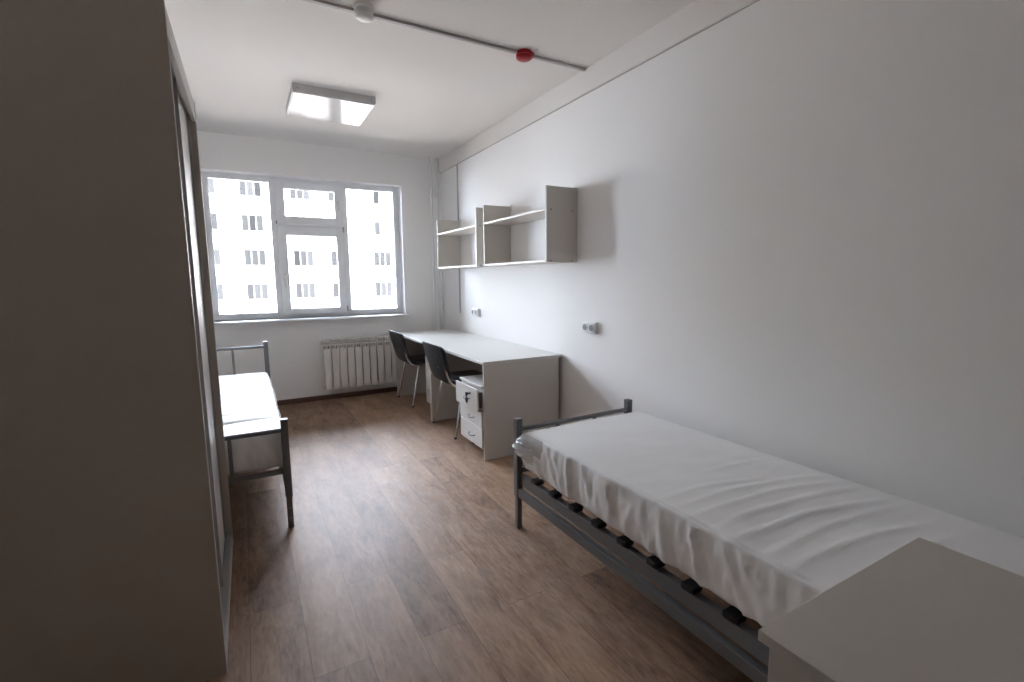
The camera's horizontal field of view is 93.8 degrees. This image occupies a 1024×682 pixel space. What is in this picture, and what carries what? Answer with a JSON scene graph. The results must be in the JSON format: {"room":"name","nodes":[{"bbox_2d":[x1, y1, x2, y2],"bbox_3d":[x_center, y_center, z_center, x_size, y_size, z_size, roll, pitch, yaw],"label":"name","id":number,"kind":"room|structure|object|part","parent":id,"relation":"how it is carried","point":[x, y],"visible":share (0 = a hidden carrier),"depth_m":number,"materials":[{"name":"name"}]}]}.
{"room":"dormitory room","nodes":[
{"label":"dormitory room","id":0,"kind":"room"},
{"bbox_2d":[197,131,443,400],"bbox_3d":[-2.242,-0.737,5.445,2.965,2.807,0.320,-5,8,-29],"label":"wall","id":1,"kind":"structure","parent":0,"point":[296,354],"depth_m":5.35,"materials":[{"name":"white"}]},
{"bbox_2d":[200,168,411,324],"bbox_3d":[-2.197,-1.007,5.292,2.075,1.537,0.330,-5,8,-29],"label":"window","id":2,"kind":"structure","parent":1,"relation":"attached to","point":[282,226],"depth_m":5.30,"materials":[{"name":"white plastic"}]},
{"bbox_3d":[-2.477,-0.664,5.241,0.028,0.160,0.048,-5,8,-29],"label":"handle","id":3,"kind":"part","parent":2,"relation":"part of","materials":[{"name":"white plastic"}]},
{"bbox_3d":[-2.255,-1.520,5.324,0.687,0.457,0.066,-5,8,-29],"label":"vent sash","id":4,"kind":"part","parent":2,"relation":"part of","materials":[{"name":"white plastic"}]},
{"bbox_3d":[-2.249,-0.792,5.419,0.687,0.973,0.066,-5,8,-29],"label":"opening sash","id":5,"kind":"part","parent":2,"relation":"part of","materials":[{"name":"white plastic"}]},
{"bbox_3d":[-2.176,-0.253,5.364,2.075,0.022,0.270,-5,8,-29],"label":"sill","id":6,"kind":"part","parent":2,"relation":"part of","materials":[{"name":"white"}]},
{"bbox_2d":[277,387,396,404],"bbox_3d":[-2.149,0.646,5.477,2.965,0.055,0.016,-5,8,-29],"label":"baseboard","id":7,"kind":"structure","parent":1,"relation":"attached to","point":[389,389],"depth_m":5.53,"materials":[{"name":"brown wood"}]},
{"bbox_2d":[320,335,396,389],"bbox_3d":[-1.499,0.220,5.672,1.422,0.560,0.090,-5,8,-29],"label":"radiator","id":8,"kind":"object","parent":1,"relation":"attached to","point":[385,363],"visible":0.91,"depth_m":5.49,"materials":[{"name":"white metal"}]},
{"bbox_2d":[429,156,436,329],"bbox_3d":[-0.974,-0.807,5.908,0.040,2.807,0.100,-5,8,-29],"label":"riser pipe","id":9,"kind":"object","parent":1,"relation":"attached to","point":[430,157],"visible":0.85,"depth_m":5.82,"materials":[{"name":"white"}]},
{"bbox_2d":[435,157,442,329],"bbox_3d":[-0.904,-0.813,5.946,0.040,2.807,0.100,-5,8,-29],"label":"riser pipe","id":10,"kind":"object","parent":1,"relation":"attached to","point":[437,177],"visible":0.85,"depth_m":5.83,"materials":[{"name":"white"}]},
{"bbox_2d":[164,0,694,158],"bbox_3d":[-0.174,-1.763,1.556,3.365,0.200,8.850,-5,8,-29],"label":"ceiling","id":11,"kind":"structure","parent":0,"point":[241,60],"depth_m":3.15,"materials":[{"name":"white"}]},
{"bbox_2d":[286,83,375,125],"bbox_3d":[-1.502,-1.930,3.942,0.612,0.064,0.610,-5,8,-29],"label":"ceiling light","id":12,"kind":"object","parent":11,"relation":"attached to","point":[304,101],"visible":1,"depth_m":3.83,"materials":[{"name":"grey metal"}]},
{"bbox_2d":[353,1,373,22],"bbox_3d":[-0.792,-1.753,2.561,0.104,0.070,0.104,-5,8,-29],"label":"smoke detector","id":13,"kind":"object","parent":11,"relation":"attached to","point":[364,11],"visible":1,"depth_m":2.53,"materials":[{"name":"white plastic"}]},
{"bbox_2d":[303,0,585,70],"bbox_3d":[-0.778,-1.789,2.628,2.950,0.016,0.024,-5,8,-29],"label":"cable trunking","id":14,"kind":"object","parent":11,"relation":"attached to","point":[319,2],"visible":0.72,"depth_m":2.82,"materials":[{"name":"grey plastic"}]},
{"bbox_2d":[516,48,533,62],"bbox_3d":[0.086,-1.839,3.096,0.124,0.052,0.108,-5,8,-29],"label":"fire alarm sounder","id":15,"kind":"object","parent":11,"relation":"attached to","point":[523,55],"visible":1,"depth_m":3.06,"materials":[{"name":"red plastic"}]},
{"bbox_2d":[203,391,767,681],"bbox_3d":[-0.150,1.194,1.941,3.365,0.150,8.850,-5,8,-29],"label":"floor","id":16,"kind":"structure","parent":0,"point":[404,557],"depth_m":2.18,"materials":[{"name":"laminate"}]},
{"bbox_2d":[0,0,233,681],"bbox_3d":[-1.498,0.050,1.803,0.603,2.175,0.957,-5,8,-29],"label":"wardrobe","id":17,"kind":"object","parent":16,"relation":"on","point":[116,532],"visible":1,"depth_m":1.41,"materials":[{"name":"grey laminate chipboard"},{"name":"aluminium trim"}]},
{"bbox_3d":[-1.507,-1.019,1.663,0.601,0.018,0.921,-5,8,-29],"label":"panel","id":18,"kind":"part","parent":17,"relation":"part of","materials":[{"name":"grey wood"}]},
{"bbox_3d":[-1.377,0.009,2.119,0.016,2.053,0.474,-5,8,-29],"label":"sliding door","id":19,"kind":"part","parent":17,"relation":"part of","materials":[{"name":"grey"}]},
{"bbox_3d":[-1.724,-0.001,2.211,0.602,2.175,0.018,-5,8,-29],"label":"panel","id":20,"kind":"part","parent":17,"relation":"part of","materials":[{"name":"grey wood"}]},
{"bbox_3d":[-1.490,1.087,1.937,0.601,0.016,0.921,-5,8,-29],"label":"panel","id":21,"kind":"part","parent":17,"relation":"part of","materials":[{"name":"grey laminate"}]},
{"bbox_2d":[216,341,293,527],"bbox_3d":[-2.060,0.545,3.290,0.818,0.819,2.038,-5,8,-29],"label":"frame","id":22,"kind":"object","parent":16,"relation":"on","point":[285,470],"visible":0.12,"depth_m":2.59,"materials":[{"name":"grey paint"}]},
{"bbox_3d":[-2.550,0.077,4.109,0.780,0.025,0.024,-5,8,-29],"label":"head rail","id":23,"kind":"part","parent":22,"relation":"part of","materials":[{"name":"grey paint"}]},
{"bbox_2d":[219,372,282,474],"bbox_3d":[-2.060,0.502,3.284,0.830,0.226,1.989,-5,8,-29],"label":"mattress","id":24,"kind":"object","parent":22,"relation":"on","point":[248,400],"visible":0.38,"depth_m":2.79,"materials":[{"name":"white fabric"}]},
{"bbox_3d":[-1.573,0.509,2.405,0.780,0.025,0.024,-5,8,-29],"label":"foot rail","id":25,"kind":"part","parent":22,"relation":"part of","materials":[{"name":"grey paint"}]},
{"bbox_3d":[-2.208,0.322,4.333,0.036,0.635,0.036,-5,8,-29],"label":"post","id":26,"kind":"part","parent":22,"relation":"part of","materials":[{"name":"grey paint"}]},
{"bbox_3d":[-1.231,0.639,2.614,0.036,0.433,0.036,-5,8,-29],"label":"post","id":27,"kind":"part","parent":22,"relation":"part of","materials":[{"name":"grey paint"}]},
{"bbox_3d":[-1.229,0.942,2.653,0.029,0.182,0.029,-5,8,-29],"label":"leg","id":28,"kind":"part","parent":22,"relation":"part of","materials":[{"name":"grey paint"}]},
{"bbox_2d":[388,330,425,407],"bbox_3d":[-1.022,0.269,5.395,0.640,0.806,0.563,-5,8,-29],"label":"office chair","id":29,"kind":"object","parent":16,"relation":"on","point":[398,340],"visible":0.81,"depth_m":5.15,"materials":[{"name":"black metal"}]},
{"bbox_3d":[-1.225,0.416,5.578,0.216,0.450,0.040,-3,8,-19],"label":"leg","id":30,"kind":"part","parent":29,"relation":"part of","materials":[{"name":"silver metal"}]},
{"bbox_3d":[-1.230,0.051,5.250,0.118,0.310,0.452,-5,8,-29],"label":"backrest","id":31,"kind":"part","parent":29,"relation":"part of","materials":[{"name":"grey fabric"}]},
{"bbox_3d":[-0.971,0.210,5.416,0.424,0.071,0.464,-5,8,-29],"label":"seat","id":32,"kind":"part","parent":29,"relation":"part of","materials":[{"name":"grey fabric"}]},
{"bbox_3d":[-0.989,0.469,5.159,0.216,0.450,0.040,-7,10,-39],"label":"leg","id":33,"kind":"part","parent":29,"relation":"part of","materials":[{"name":"silver metal"}]},
{"bbox_2d":[425,356,429,402],"bbox_3d":[-0.619,0.446,4.926,0.470,0.570,0.406,-5,8,-29],"label":"drawer pedestal","id":34,"kind":"object","parent":16,"relation":"on","point":[426,360],"visible":0.05,"depth_m":4.95,"materials":[{"name":"white laminate"}]},
{"bbox_3d":[-0.794,0.283,4.807,0.016,0.166,0.401,-5,8,-29],"label":"drawer","id":35,"kind":"part","parent":34,"relation":"part of","materials":[{"name":"white laminate"}]},
{"bbox_3d":[-0.793,0.432,4.827,0.016,0.130,0.401,-5,8,-29],"label":"drawer","id":36,"kind":"part","parent":34,"relation":"part of","materials":[{"name":"white laminate"}]},
{"bbox_3d":[-0.792,0.575,4.845,0.016,0.152,0.401,-5,8,-29],"label":"drawer","id":37,"kind":"part","parent":34,"relation":"part of","materials":[{"name":"white laminate"}]},
{"bbox_2d":[396,329,492,420],"bbox_3d":[-0.761,0.313,5.248,0.705,0.752,1.175,-5,8,-29],"label":"desk","id":38,"kind":"object","parent":16,"relation":"on","point":[413,339],"visible":0.36,"depth_m":5.61,"materials":[{"name":"white laminate"}]},
{"bbox_3d":[-1.055,0.263,5.742,0.669,0.730,0.018,-5,8,-29],"label":"panel","id":39,"kind":"part","parent":38,"relation":"part of","materials":[{"name":"grey wood"}]},
{"bbox_3d":[-0.492,0.388,4.743,0.669,0.730,0.018,-5,8,-29],"label":"panel","id":40,"kind":"part","parent":38,"relation":"part of","materials":[{"name":"white laminate"}]},
{"bbox_2d":[422,341,482,439],"bbox_3d":[-0.449,0.398,4.371,0.640,0.806,0.563,-5,8,-29],"label":"office chair","id":41,"kind":"object","parent":16,"relation":"on","point":[436,355],"visible":0.67,"depth_m":4.16,"materials":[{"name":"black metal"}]},
{"bbox_3d":[-0.652,0.545,4.554,0.216,0.450,0.040,-3,8,-19],"label":"leg","id":42,"kind":"part","parent":41,"relation":"part of","materials":[{"name":"silver metal"}]},
{"bbox_3d":[-0.657,0.179,4.226,0.118,0.310,0.452,-5,8,-29],"label":"backrest","id":43,"kind":"part","parent":41,"relation":"part of","materials":[{"name":"grey fabric"}]},
{"bbox_3d":[-0.416,0.598,4.136,0.216,0.450,0.040,-7,10,-39],"label":"leg","id":44,"kind":"part","parent":41,"relation":"part of","materials":[{"name":"silver metal"}]},
{"bbox_3d":[-0.398,0.338,4.392,0.424,0.071,0.464,-5,8,-29],"label":"seat","id":45,"kind":"part","parent":41,"relation":"part of","materials":[{"name":"grey fabric"}]},
{"bbox_2d":[456,374,483,449],"bbox_3d":[-0.165,0.584,3.838,0.517,0.570,0.406,-5,8,-29],"label":"drawer pedestal","id":46,"kind":"object","parent":16,"relation":"on","point":[469,392],"visible":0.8,"depth_m":3.70,"materials":[{"name":"white laminate"}]},
{"bbox_3d":[-0.350,0.422,3.714,0.016,0.166,0.401,-5,8,-29],"label":"drawer","id":47,"kind":"part","parent":46,"relation":"part of","materials":[{"name":"white laminate"}]},
{"bbox_3d":[-0.318,0.569,3.750,0.016,0.130,0.401,-5,8,-29],"label":"drawer","id":48,"kind":"part","parent":46,"relation":"part of","materials":[{"name":"white laminate"}]},
{"bbox_3d":[-0.317,0.712,3.769,0.016,0.152,0.401,-5,8,-29],"label":"drawer","id":49,"kind":"part","parent":46,"relation":"part of","materials":[{"name":"white laminate"}]},
{"bbox_2d":[430,339,561,460],"bbox_3d":[-0.187,0.441,4.229,0.705,0.752,1.175,-5,8,-29],"label":"desk","id":50,"kind":"object","parent":16,"relation":"on","point":[521,381],"visible":0.79,"depth_m":3.75,"materials":[{"name":"white laminate"}]},
{"bbox_3d":[-0.481,0.391,4.723,0.669,0.730,0.018,-5,8,-29],"label":"panel","id":51,"kind":"part","parent":50,"relation":"part of","materials":[{"name":"grey wood"}]},
{"bbox_3d":[0.082,0.516,3.723,0.669,0.730,0.018,-5,8,-29],"label":"panel","id":52,"kind":"part","parent":50,"relation":"part of","materials":[{"name":"white laminate"}]},
{"bbox_2d":[513,399,769,681],"bbox_3d":[0.862,0.701,1.909,0.818,0.819,2.038,-5,8,-29],"label":"frame","id":53,"kind":"object","parent":16,"relation":"on","point":[729,621],"visible":0.34,"depth_m":1.78,"materials":[{"name":"grey paint"}]},
{"bbox_3d":[0.034,0.632,2.588,0.036,0.433,0.036,-5,8,-29],"label":"post","id":54,"kind":"part","parent":53,"relation":"part of","materials":[{"name":"grey paint"}]},
{"bbox_3d":[0.036,0.935,2.628,0.029,0.182,0.029,-5,8,-29],"label":"leg","id":55,"kind":"part","parent":53,"relation":"part of","materials":[{"name":"grey paint"}]},
{"bbox_3d":[0.373,0.447,2.756,0.780,0.025,0.024,-5,8,-29],"label":"foot rail","id":56,"kind":"part","parent":53,"relation":"part of","materials":[{"name":"grey paint"}]},
{"bbox_3d":[0.714,0.578,2.965,0.036,0.433,0.036,-5,8,-29],"label":"post","id":57,"kind":"part","parent":53,"relation":"part of","materials":[{"name":"grey paint"}]},
{"bbox_3d":[0.523,0.927,1.746,0.028,0.046,1.964,-5,8,-29],"label":"rail","id":58,"kind":"part","parent":53,"relation":"part of","materials":[{"name":"grey paint"}]},
{"bbox_3d":[0.538,0.856,1.746,0.034,0.058,1.964,-5,8,-29],"label":"rail","id":59,"kind":"part","parent":53,"relation":"part of","materials":[{"name":"grey paint"}]},
{"bbox_2d":[512,411,1023,626],"bbox_3d":[0.875,0.658,1.927,0.920,0.219,2.041,-5,8,-29],"label":"mattress","id":60,"kind":"object","parent":53,"relation":"on","point":[767,534],"visible":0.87,"depth_m":1.71,"materials":[{"name":"white"}]},
{"bbox_2d":[758,537,1023,681],"bbox_3d":[0.746,0.861,0.684,0.533,0.820,0.540,-5,8,-29],"label":"table","id":61,"kind":"object","parent":16,"relation":"on","point":[924,611],"visible":1,"depth_m":0.74,"materials":[{"name":"white laminate"}]},
{"bbox_3d":[0.527,0.886,0.573,0.016,0.802,0.500,-5,8,-29],"label":"panel","id":62,"kind":"part","parent":61,"relation":"part of","materials":[{"name":"white laminate"}]},
{"bbox_2d":[440,0,1023,537],"bbox_3d":[1.219,-0.383,2.514,0.200,2.807,8.850,-5,8,-29],"label":"wall","id":63,"kind":"structure","parent":0,"point":[800,223],"depth_m":2.15,"materials":[{"name":"white"}]},
{"bbox_2d":[456,164,460,312],"bbox_3d":[-0.612,-1.159,5.493,0.012,1.674,0.020,-5,8,-29],"label":"cable conduit","id":64,"kind":"object","parent":63,"relation":"attached to","point":[456,164],"visible":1,"depth_m":5.45,"materials":[{"name":"grey"}]},
{"bbox_2d":[437,207,502,268],"bbox_3d":[-0.465,-1.043,4.973,0.274,0.559,1.039,-5,8,-29],"label":"wall shelf","id":65,"kind":"object","parent":63,"relation":"attached to","point":[449,232],"visible":0.67,"depth_m":5.35,"materials":[{"name":"grey"}]},
{"bbox_3d":[-0.713,-1.089,5.416,0.273,0.541,0.016,-5,8,-29],"label":"panel","id":66,"kind":"part","parent":65,"relation":"part of","materials":[{"name":"grey wood"}]},
{"bbox_3d":[-0.465,-1.140,4.961,0.269,0.016,1.003,-5,8,-29],"label":"shelf","id":67,"kind":"part","parent":65,"relation":"part of","materials":[{"name":"grey wood"}]},
{"bbox_3d":[-0.462,-0.775,5.008,0.269,0.016,1.003,-5,8,-29],"label":"shelf","id":68,"kind":"part","parent":65,"relation":"part of","materials":[{"name":"grey wood"}]},
{"bbox_3d":[-0.216,-0.978,4.533,0.273,0.541,0.016,-5,8,-29],"label":"panel","id":69,"kind":"part","parent":65,"relation":"part of","materials":[{"name":"grey wood"}]},
{"bbox_2d":[472,308,479,315],"bbox_3d":[-0.398,-0.312,5.204,0.036,0.082,0.152,-5,8,-29],"label":"double socket","id":70,"kind":"object","parent":63,"relation":"attached to","point":[475,312],"visible":1,"depth_m":5.16,"materials":[{"name":"white plastic"}]},
{"bbox_2d":[483,185,577,265],"bbox_3d":[0.114,-0.914,3.946,0.274,0.559,1.039,-5,8,-29],"label":"wall shelf","id":71,"kind":"object","parent":63,"relation":"attached to","point":[559,213],"visible":1,"depth_m":3.56,"materials":[{"name":"grey"}]},
{"bbox_3d":[-0.135,-0.960,4.389,0.273,0.541,0.016,-5,8,-29],"label":"panel","id":72,"kind":"part","parent":71,"relation":"part of","materials":[{"name":"grey wood"}]},
{"bbox_3d":[0.113,-1.011,3.933,0.269,0.016,1.003,-5,8,-29],"label":"shelf","id":73,"kind":"part","parent":71,"relation":"part of","materials":[{"name":"grey wood"}]},
{"bbox_3d":[0.116,-0.646,3.981,0.269,0.016,1.003,-5,8,-29],"label":"shelf","id":74,"kind":"part","parent":71,"relation":"part of","materials":[{"name":"grey wood"}]},
{"bbox_3d":[0.363,-0.849,3.506,0.273,0.541,0.016,-5,8,-29],"label":"panel","id":75,"kind":"part","parent":71,"relation":"part of","materials":[{"name":"grey wood"}]},
{"bbox_2d":[582,321,597,333],"bbox_3d":[0.566,-0.099,3.493,0.036,0.082,0.152,-5,8,-29],"label":"double socket","id":76,"kind":"object","parent":63,"relation":"attached to","point":[587,327],"visible":1,"depth_m":3.46,"materials":[{"name":"white plastic"}]},
{"bbox_2d":[439,0,755,172],"bbox_3d":[1.144,-1.681,2.240,0.014,0.162,8.330,-5,8,-29],"label":"beam","id":77,"kind":"structure","parent":63,"relation":"attached to","point":[698,15],"depth_m":3.11,"materials":[{"name":"white"}]},
{"bbox_2d":[440,0,759,173],"bbox_3d":[1.149,-1.598,2.253,0.004,0.006,8.330,-5,8,-29],"label":"trim","id":78,"kind":"structure","parent":63,"relation":"attached to","point":[756,0],"depth_m":2.95,"materials":[{"name":"grey"}]},
{"label":"outside","id":79,"kind":"structure","parent":0,"visible":0},
{"bbox_3d":[-11.653,11.377,33.081,130.000,0.200,53.800,-5,8,-29],"label":"ground","id":80,"kind":"structure","parent":79,"visible":0},
{"bbox_2d":[208,178,395,313],"bbox_3d":[-21.368,-4.085,46.334,52.400,27.200,12.400,-5,8,-29],"label":"apartment building","id":81,"kind":"structure","parent":80,"relation":"on","point":[240,210],"depth_m":40.79,"materials":[{"name":"grey"}]},
{"bbox_3d":[-23.421,-12.137,37.214,0.440,1.220,0.004,-5,8,-29],"label":"pane","id":82,"kind":"part","parent":81,"relation":"part of","materials":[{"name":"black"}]},
{"bbox_3d":[-23.398,-9.394,37.571,0.440,1.220,0.004,-5,8,-29],"label":"pane","id":83,"kind":"part","parent":81,"relation":"part of","materials":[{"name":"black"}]},
{"bbox_3d":[-23.376,-6.651,37.929,0.440,1.220,0.004,-5,8,-29],"label":"pane","id":84,"kind":"part","parent":81,"relation":"part of","materials":[{"name":"black"}]},
{"bbox_3d":[-23.353,-3.908,38.286,0.440,1.220,0.004,-5,8,-29],"label":"pane","id":85,"kind":"part","parent":81,"relation":"part of","materials":[{"name":"black"}]},
{"bbox_3d":[-21.535,-12.288,38.257,0.440,1.220,0.004,-5,8,-29],"label":"pane","id":86,"kind":"part","parent":81,"relation":"part of","materials":[{"name":"black"}]},
{"bbox_3d":[-21.513,-9.545,38.614,0.440,1.220,0.004,-5,8,-29],"label":"pane","id":87,"kind":"part","parent":81,"relation":"part of","materials":[{"name":"black"}]},
{"bbox_3d":[-21.490,-6.803,38.971,0.440,1.220,0.004,-5,8,-29],"label":"pane","id":88,"kind":"part","parent":81,"relation":"part of","materials":[{"name":"black"}]},
{"bbox_3d":[-21.081,-12.324,38.508,0.440,1.220,0.004,-5,8,-29],"label":"pane","id":89,"kind":"part","parent":81,"relation":"part of","materials":[{"name":"black"}]},
{"bbox_3d":[-21.468,-4.060,39.329,0.440,1.220,0.004,-5,8,-29],"label":"pane","id":90,"kind":"part","parent":81,"relation":"part of","materials":[{"name":"black"}]},
{"bbox_3d":[-21.059,-9.582,38.865,0.440,1.220,0.004,-5,8,-29],"label":"pane","id":91,"kind":"part","parent":81,"relation":"part of","materials":[{"name":"black"}]},
{"bbox_3d":[-21.036,-6.839,39.222,0.440,1.220,0.004,-5,8,-29],"label":"pane","id":92,"kind":"part","parent":81,"relation":"part of","materials":[{"name":"black"}]},
{"bbox_3d":[-20.628,-12.361,38.759,0.440,1.220,0.004,-5,8,-29],"label":"pane","id":93,"kind":"part","parent":81,"relation":"part of","materials":[{"name":"black"}]},
{"bbox_3d":[-21.014,-4.096,39.580,0.440,1.220,0.004,-5,8,-29],"label":"pane","id":94,"kind":"part","parent":81,"relation":"part of","materials":[{"name":"black"}]},
{"bbox_3d":[-20.605,-9.618,39.116,0.440,1.220,0.004,-5,8,-29],"label":"pane","id":95,"kind":"part","parent":81,"relation":"part of","materials":[{"name":"black"}]},
{"bbox_3d":[-20.582,-6.875,39.473,0.440,1.220,0.004,-5,8,-29],"label":"pane","id":96,"kind":"part","parent":81,"relation":"part of","materials":[{"name":"black"}]},
{"bbox_3d":[-20.560,-4.133,39.831,0.440,1.220,0.004,-5,8,-29],"label":"pane","id":97,"kind":"part","parent":81,"relation":"part of","materials":[{"name":"black"}]},
{"bbox_3d":[-18.332,-12.545,40.029,0.440,1.220,0.004,-5,8,-29],"label":"pane","id":98,"kind":"part","parent":81,"relation":"part of","materials":[{"name":"black"}]},
{"bbox_3d":[-18.286,-7.060,40.743,0.440,1.220,0.004,-5,8,-29],"label":"pane","id":99,"kind":"part","parent":81,"relation":"part of","materials":[{"name":"black"}]},
{"bbox_3d":[-18.264,-4.317,41.100,0.440,1.220,0.004,-5,8,-29],"label":"pane","id":100,"kind":"part","parent":81,"relation":"part of","materials":[{"name":"black"}]},
{"bbox_3d":[-17.878,-12.582,40.280,0.440,1.220,0.004,-5,8,-29],"label":"pane","id":101,"kind":"part","parent":81,"relation":"part of","materials":[{"name":"black"}]},
{"bbox_3d":[-17.832,-7.096,40.994,0.440,1.220,0.004,-5,8,-29],"label":"pane","id":102,"kind":"part","parent":81,"relation":"part of","materials":[{"name":"black"}]},
{"bbox_3d":[-17.424,-12.618,40.531,0.440,1.220,0.004,-5,8,-29],"label":"pane","id":103,"kind":"part","parent":81,"relation":"part of","materials":[{"name":"black"}]},
{"bbox_3d":[-17.810,-4.353,41.351,0.440,1.220,0.004,-5,8,-29],"label":"pane","id":104,"kind":"part","parent":81,"relation":"part of","materials":[{"name":"black"}]},
{"bbox_3d":[-17.378,-7.133,41.245,0.440,1.220,0.004,-5,8,-29],"label":"pane","id":105,"kind":"part","parent":81,"relation":"part of","materials":[{"name":"black"}]},
{"bbox_3d":[-17.356,-4.390,41.602,0.440,1.220,0.004,-5,8,-29],"label":"pane","id":106,"kind":"part","parent":81,"relation":"part of","materials":[{"name":"black"}]},
{"bbox_3d":[-15.713,-12.755,41.477,0.440,1.220,0.004,-5,8,-29],"label":"pane","id":107,"kind":"part","parent":81,"relation":"part of","materials":[{"name":"black"}]},
{"bbox_3d":[-15.668,-7.270,42.191,0.440,1.220,0.004,-5,8,-29],"label":"pane","id":108,"kind":"part","parent":81,"relation":"part of","materials":[{"name":"black"}]},
{"bbox_3d":[-15.645,-4.527,42.548,0.440,1.220,0.004,-5,8,-29],"label":"pane","id":109,"kind":"part","parent":81,"relation":"part of","materials":[{"name":"black"}]},
{"bbox_3d":[-12.308,-13.028,43.360,0.470,1.140,0.004,-5,8,-29],"label":"pane","id":110,"kind":"part","parent":81,"relation":"part of","materials":[{"name":"black"}]},
{"bbox_3d":[-12.411,-7.531,43.992,0.440,1.220,0.004,-5,8,-29],"label":"pane","id":111,"kind":"part","parent":81,"relation":"part of","materials":[{"name":"black"}]},
{"bbox_3d":[-12.286,-10.286,43.717,0.470,1.140,0.004,-5,8,-29],"label":"pane","id":112,"kind":"part","parent":81,"relation":"part of","materials":[{"name":"black"}]},
{"bbox_3d":[-12.389,-4.788,44.349,0.440,1.220,0.004,-5,8,-29],"label":"pane","id":113,"kind":"part","parent":81,"relation":"part of","materials":[{"name":"black"}]},
{"bbox_3d":[-11.957,-7.567,44.243,0.440,1.220,0.004,-5,8,-29],"label":"pane","id":114,"kind":"part","parent":81,"relation":"part of","materials":[{"name":"black"}]},
{"bbox_3d":[-11.935,-4.825,44.600,0.440,1.220,0.004,-5,8,-29],"label":"pane","id":115,"kind":"part","parent":81,"relation":"part of","materials":[{"name":"black"}]},
{"bbox_3d":[-11.504,-7.604,44.494,0.440,1.220,0.004,-5,8,-29],"label":"pane","id":116,"kind":"part","parent":81,"relation":"part of","materials":[{"name":"black"}]},
{"bbox_3d":[-11.481,-4.861,44.851,0.440,1.220,0.004,-5,8,-29],"label":"pane","id":117,"kind":"part","parent":81,"relation":"part of","materials":[{"name":"black"}]}
]}

